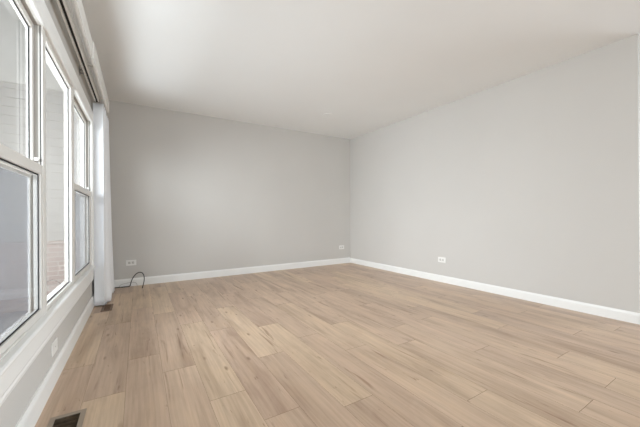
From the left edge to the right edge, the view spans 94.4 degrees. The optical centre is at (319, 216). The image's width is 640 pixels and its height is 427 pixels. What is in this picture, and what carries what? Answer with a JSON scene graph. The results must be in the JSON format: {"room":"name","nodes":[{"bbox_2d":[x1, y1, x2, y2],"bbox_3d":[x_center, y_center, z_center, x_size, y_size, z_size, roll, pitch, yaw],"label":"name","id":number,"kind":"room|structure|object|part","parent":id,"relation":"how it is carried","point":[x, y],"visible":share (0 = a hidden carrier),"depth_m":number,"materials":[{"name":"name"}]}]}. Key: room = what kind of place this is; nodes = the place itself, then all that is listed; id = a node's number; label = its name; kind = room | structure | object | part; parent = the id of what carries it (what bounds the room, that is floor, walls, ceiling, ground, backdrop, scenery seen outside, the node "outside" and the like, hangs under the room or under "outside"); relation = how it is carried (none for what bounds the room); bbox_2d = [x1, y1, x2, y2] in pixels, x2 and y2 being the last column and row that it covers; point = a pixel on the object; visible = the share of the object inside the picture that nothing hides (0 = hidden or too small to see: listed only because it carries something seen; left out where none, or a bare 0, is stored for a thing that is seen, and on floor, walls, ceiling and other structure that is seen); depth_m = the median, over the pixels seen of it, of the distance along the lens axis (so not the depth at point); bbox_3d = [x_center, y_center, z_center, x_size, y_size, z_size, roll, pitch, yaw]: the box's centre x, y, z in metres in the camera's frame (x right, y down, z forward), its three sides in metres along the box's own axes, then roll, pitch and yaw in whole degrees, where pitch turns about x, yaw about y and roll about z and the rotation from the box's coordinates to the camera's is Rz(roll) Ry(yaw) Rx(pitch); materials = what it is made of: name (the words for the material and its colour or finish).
{"room":"empty living room","nodes":[
{"label":"empty living room","id":0,"kind":"room"},
{"bbox_2d":[0,0,100,426],"bbox_3d":[-0.727,-0.296,0.318,0.085,2.440,8.400,0,0,-31],"label":"wall","id":1,"kind":"structure","parent":0,"point":[13,407],"depth_m":1.84,"materials":[{"name":"beige paint"}]},
{"bbox_2d":[0,0,44,360],"bbox_3d":[-1.177,-0.239,1.097,0.062,1.470,0.918,0,0,-31],"label":"window","id":2,"kind":"structure","parent":1,"relation":"in","point":[32,166],"depth_m":1.44,"materials":[{"name":"plastic"}]},
{"bbox_3d":[-1.154,0.485,1.108,0.018,0.010,0.274,0,0,-31],"label":"lift rail","id":3,"kind":"part","parent":2,"relation":"part of","materials":[{"name":"plastic"}]},
{"bbox_3d":[-1.197,0.141,1.083,0.010,0.694,0.874,0,0,-31],"label":"screen frame","id":4,"kind":"part","parent":2,"relation":"part of","materials":[{"name":"plastic"}]},
{"bbox_3d":[-1.196,-0.580,1.086,0.022,0.743,0.874,0,0,-31],"label":"sash","id":5,"kind":"part","parent":2,"relation":"part of","materials":[{"name":"plastic"}]},
{"bbox_3d":[-1.168,0.117,1.101,0.029,0.742,0.874,0,0,-31],"label":"sash","id":6,"kind":"part","parent":2,"relation":"part of","materials":[{"name":"plastic"}]},
{"bbox_3d":[-1.164,-0.239,1.105,0.020,1.470,0.918,0,0,-31],"label":"frame","id":7,"kind":"part","parent":2,"relation":"part of","materials":[{"name":"plastic"}]},
{"bbox_2d":[0,265,95,406],"bbox_3d":[-1.566,0.577,1.804,0.028,0.122,2.765,0,0,-31],"label":"trim","id":8,"kind":"structure","parent":1,"relation":"attached to","point":[12,376],"depth_m":1.30,"materials":[{"name":"white paint"}]},
{"bbox_2d":[15,294,93,426],"bbox_3d":[-0.678,0.866,0.344,0.015,0.116,8.100,0,0,-31],"label":"baseboard","id":9,"kind":"structure","parent":1,"relation":"attached to","point":[31,414],"depth_m":1.58,"materials":[{"name":"white paint"}]},
{"bbox_2d":[51,337,57,356],"bbox_3d":[-1.494,0.735,1.668,0.008,0.073,0.117,0,0,-31],"label":"blank wall plate","id":10,"kind":"object","parent":1,"relation":"attached to","point":[54,346],"visible":1,"depth_m":1.65,"materials":[{"name":"white plastic"}]},
{"bbox_2d":[44,30,73,312],"bbox_3d":[-1.616,-0.237,1.829,0.034,1.470,0.782,0,0,-31],"label":"window","id":11,"kind":"structure","parent":1,"relation":"in","point":[47,46],"depth_m":2.12,"materials":[{"name":"plastic"}]},
{"bbox_2d":[29,0,93,265],"bbox_3d":[-1.581,-0.280,1.819,0.023,1.546,2.742,0,0,-31],"label":"trim","id":12,"kind":"structure","parent":1,"relation":"attached to","point":[39,7],"depth_m":1.95,"materials":[{"name":"white paint"}]},
{"bbox_2d":[63,82,90,284],"bbox_3d":[-2.073,-0.234,2.561,0.062,1.470,0.938,0,0,-31],"label":"window","id":13,"kind":"structure","parent":1,"relation":"in","point":[85,191],"depth_m":2.68,"materials":[{"name":"plastic"}]},
{"bbox_3d":[-2.093,0.146,2.547,0.010,0.694,0.894,0,0,-31],"label":"screen frame","id":14,"kind":"part","parent":13,"relation":"part of","materials":[{"name":"plastic"}]},
{"bbox_3d":[-2.092,-0.576,2.550,0.022,0.743,0.894,0,0,-31],"label":"sash","id":15,"kind":"part","parent":13,"relation":"part of","materials":[{"name":"plastic"}]},
{"bbox_3d":[-2.060,-0.234,2.568,0.020,1.470,0.938,0,0,-31],"label":"frame","id":16,"kind":"part","parent":13,"relation":"part of","materials":[{"name":"plastic"}]},
{"bbox_3d":[-2.064,0.122,2.565,0.029,0.742,0.894,0,0,-31],"label":"sash","id":17,"kind":"part","parent":13,"relation":"part of","materials":[{"name":"plastic"}]},
{"bbox_3d":[-2.096,-0.582,2.548,0.004,0.679,0.850,0,0,-31],"label":"glass pane","id":18,"kind":"part","parent":13,"relation":"part of","materials":[{"name":"clear glass"}]},
{"bbox_3d":[-2.064,0.129,2.565,0.004,0.668,0.830,0,0,-31],"label":"glass pane","id":19,"kind":"part","parent":13,"relation":"part of","materials":[{"name":"clear glass"}]},
{"bbox_2d":[56,0,99,102],"bbox_3d":[-1.362,-1.198,1.500,0.074,0.080,3.575,0,0,-31],"label":"track","id":20,"kind":"object","parent":1,"relation":"attached to","point":[62,4],"visible":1,"depth_m":2.04,"materials":[{"name":"white metal"}]},
{"bbox_2d":[73,0,108,112],"bbox_3d":[-1.422,-1.235,1.654,0.132,0.128,3.900,0,0,-31],"label":"curtain rod","id":21,"kind":"object","parent":1,"relation":"attached to","point":[78,4],"visible":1,"depth_m":2.18,"materials":[{"name":"white metal"}]},
{"bbox_3d":[-1.053,-1.237,1.147,0.016,0.112,2.650,0,0,-31],"label":"rod","id":22,"kind":"part","parent":21,"relation":"part of","materials":[{"name":"white metal"}]},
{"bbox_3d":[-2.040,-1.231,2.771,0.020,0.128,1.350,0,0,-31],"label":"rod","id":23,"kind":"part","parent":21,"relation":"part of","materials":[{"name":"white metal"}]},
{"bbox_2d":[93,103,114,305],"bbox_3d":[-2.472,-0.119,3.417,0.144,2.080,0.863,0,0,-31],"label":"curtain","id":24,"kind":"object","parent":21,"relation":"hanging from","point":[103,247],"visible":0.98,"depth_m":3.06,"materials":[{"name":"white fabric"}]},
{"bbox_2d":[101,99,350,279],"bbox_3d":[0.209,-0.301,5.728,7.160,2.440,0.150,0,0,-31],"label":"wall","id":25,"kind":"structure","parent":0,"point":[190,192],"depth_m":4.55,"materials":[{"name":"beige paint"}]},
{"bbox_2d":[126,260,135,265],"bbox_3d":[-2.523,0.621,3.959,0.117,0.073,0.009,0,0,-31],"label":"wall outlet","id":26,"kind":"object","parent":25,"relation":"attached to","point":[128,262],"visible":1,"depth_m":3.95,"materials":[{"name":"white plastic"}]},
{"bbox_2d":[114,257,349,287],"bbox_3d":[-1.093,0.874,4.830,3.961,0.103,0.015,0,0,-31],"label":"baseboard","id":27,"kind":"structure","parent":25,"relation":"attached to","point":[256,269],"depth_m":4.57,"materials":[{"name":"white paint"}]},
{"bbox_2d":[35,263,639,426],"bbox_3d":[2.305,0.909,2.170,7.310,0.002,8.400,0,0,-31],"label":"floor","id":28,"kind":"structure","parent":0,"point":[344,344],"depth_m":1.92,"materials":[{"name":"brown wood"}]},
{"bbox_2d":[47,408,86,426],"bbox_3d":[-1.099,0.996,1.264,0.132,0.150,0.292,0,0,-31],"label":"floor vent","id":29,"kind":"object","parent":28,"relation":"in","point":[76,418],"visible":0.99,"depth_m":1.35,"materials":[{"name":"beige metal"}]},
{"bbox_2d":[100,304,113,311],"bbox_3d":[-2.162,1.001,3.011,0.092,0.150,0.250,0,0,-31],"label":"floor vent","id":30,"kind":"object","parent":28,"relation":"in","point":[108,307],"visible":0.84,"depth_m":3.01,"materials":[{"name":"brown metal"}]},
{"bbox_2d":[115,272,144,287],"bbox_3d":[-2.471,0.833,3.884,0.386,0.199,0.119,0,0,5],"label":"cable","id":31,"kind":"object","parent":28,"relation":"on","point":[138,272],"visible":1,"depth_m":3.90,"materials":[{"name":"black plastic"}]},
{"bbox_2d":[69,0,639,138],"bbox_3d":[2.292,-1.607,2.170,7.310,0.150,8.400,0,0,-31],"label":"ceiling","id":32,"kind":"structure","parent":0,"point":[372,65],"depth_m":2.70,"materials":[{"name":"paint"}]},
{"bbox_2d":[350,34,639,312],"bbox_3d":[1.688,-0.309,4.213,0.120,2.440,3.978,0,0,-31],"label":"wall","id":33,"kind":"structure","parent":0,"point":[530,182],"depth_m":3.24,"materials":[{"name":"beige paint"}]},
{"bbox_2d":[438,257,445,262],"bbox_3d":[1.685,0.603,4.102,0.009,0.073,0.117,0,0,-31],"label":"wall outlet","id":34,"kind":"object","parent":33,"relation":"attached to","point":[440,259],"visible":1,"depth_m":4.09,"materials":[{"name":"white plastic"}]},
{"bbox_2d":[350,258,639,324],"bbox_3d":[1.692,0.865,4.203,0.135,0.092,3.993,0,0,-31],"label":"baseboard","id":35,"kind":"structure","parent":33,"relation":"attached to","point":[617,314],"depth_m":3.22,"materials":[{"name":"white paint"}]},
{"label":"outside","id":36,"kind":"structure","parent":0,"visible":0},
{"bbox_2d":[0,310,27,334],"bbox_3d":[-7.246,1.308,-2.095,13.440,0.100,20.000,0,0,-31],"label":"ground","id":37,"kind":"structure","parent":36,"point":[7,320],"depth_m":3.59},
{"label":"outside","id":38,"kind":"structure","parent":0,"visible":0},
{"bbox_2d":[0,0,79,242],"bbox_3d":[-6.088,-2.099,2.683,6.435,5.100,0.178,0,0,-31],"label":"window glass","id":39,"kind":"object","parent":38,"point":[13,124],"depth_m":3.91,"materials":[{"name":"clear glass"}]},
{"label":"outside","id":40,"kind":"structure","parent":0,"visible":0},
{"bbox_2d":[0,240,79,313],"bbox_3d":[-6.061,0.801,2.662,6.435,0.900,0.225,0,0,-31],"label":"brick wall","id":41,"kind":"structure","parent":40,"point":[13,255],"depth_m":3.87,"materials":[{"name":"grey brick"}]}
]}

